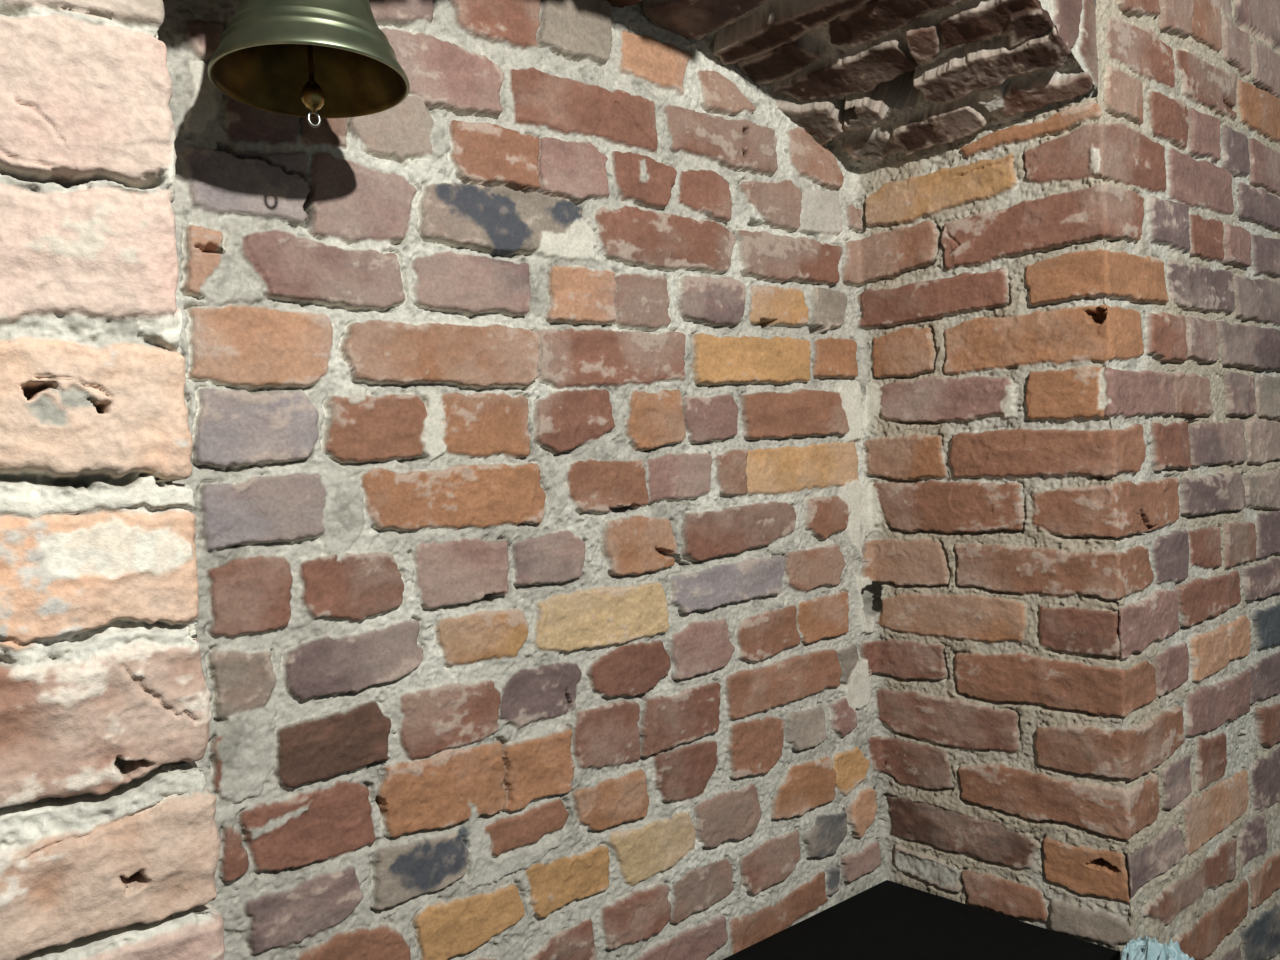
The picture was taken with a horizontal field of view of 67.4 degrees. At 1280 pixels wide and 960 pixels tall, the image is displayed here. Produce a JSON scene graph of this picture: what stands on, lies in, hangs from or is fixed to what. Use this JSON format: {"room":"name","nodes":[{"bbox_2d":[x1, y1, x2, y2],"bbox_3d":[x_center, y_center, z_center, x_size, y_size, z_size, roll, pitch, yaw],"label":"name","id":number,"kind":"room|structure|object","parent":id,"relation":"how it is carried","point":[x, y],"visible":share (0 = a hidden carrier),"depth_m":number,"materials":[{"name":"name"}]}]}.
{"room":"brick cellar","nodes":[
{"label":"brick cellar","id":0,"kind":"room"},
{"bbox_2d":[0,0,224,959],"bbox_3d":[-0.742,0.235,0.336,1.024,2.410,0.447,-4,1,-38],"label":"wall","id":1,"kind":"structure","parent":0,"point":[110,842],"depth_m":0.45,"materials":[{"name":"brick"}]},
{"bbox_2d":[157,0,886,959],"bbox_3d":[-0.098,0.382,1.139,1.211,2.026,0.044,-4,1,-38],"label":"wall","id":2,"kind":"structure","parent":0,"point":[524,391],"depth_m":1.10,"materials":[{"name":"brick"}]},
{"bbox_2d":[607,0,1103,170],"bbox_3d":[-0.057,-0.648,0.951,1.390,0.459,0.372,-4,1,-38],"label":"ceiling","id":3,"kind":"structure","parent":0,"point":[876,81],"depth_m":1.24,"materials":[{"name":"brick"}]},
{"bbox_2d":[208,0,409,127],"bbox_3d":[-0.288,-0.431,0.828,0.164,0.252,0.164,-4,1,-38],"label":"bell","id":4,"kind":"object","parent":3,"relation":"hanging from","point":[318,59],"visible":1,"depth_m":0.84,"materials":[{"name":"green metal"}]},
{"bbox_2d":[856,96,1132,951],"bbox_3d":[0.505,0.438,1.375,0.377,1.849,0.040,-2,1,45],"label":"wall","id":5,"kind":"structure","parent":0,"point":[988,374],"depth_m":1.34,"materials":[{"name":"brick"}]},
{"bbox_2d":[1094,0,1279,959],"bbox_3d":[1.077,0.125,1.609,1.204,2.410,0.045,-4,1,-38],"label":"wall","id":6,"kind":"structure","parent":0,"point":[1189,119],"depth_m":1.38,"materials":[{"name":"brick"}]},
{"label":"floor","id":7,"kind":"structure","parent":0,"visible":0},
{"bbox_2d":[722,880,1119,959],"bbox_3d":[0.199,1.010,0.942,1.073,0.750,0.616,-4,1,-38],"label":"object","id":8,"kind":"structure","parent":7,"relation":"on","point":[888,920],"depth_m":1.30,"materials":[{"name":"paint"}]},
{"bbox_2d":[1120,935,1193,959],"bbox_3d":[0.647,0.601,1.182,0.112,0.089,0.083,-4,1,-38],"label":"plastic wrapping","id":9,"kind":"object","parent":8,"relation":"on","point":[1143,948],"visible":1,"depth_m":1.17,"materials":[{"name":"white plastic"}]}
]}

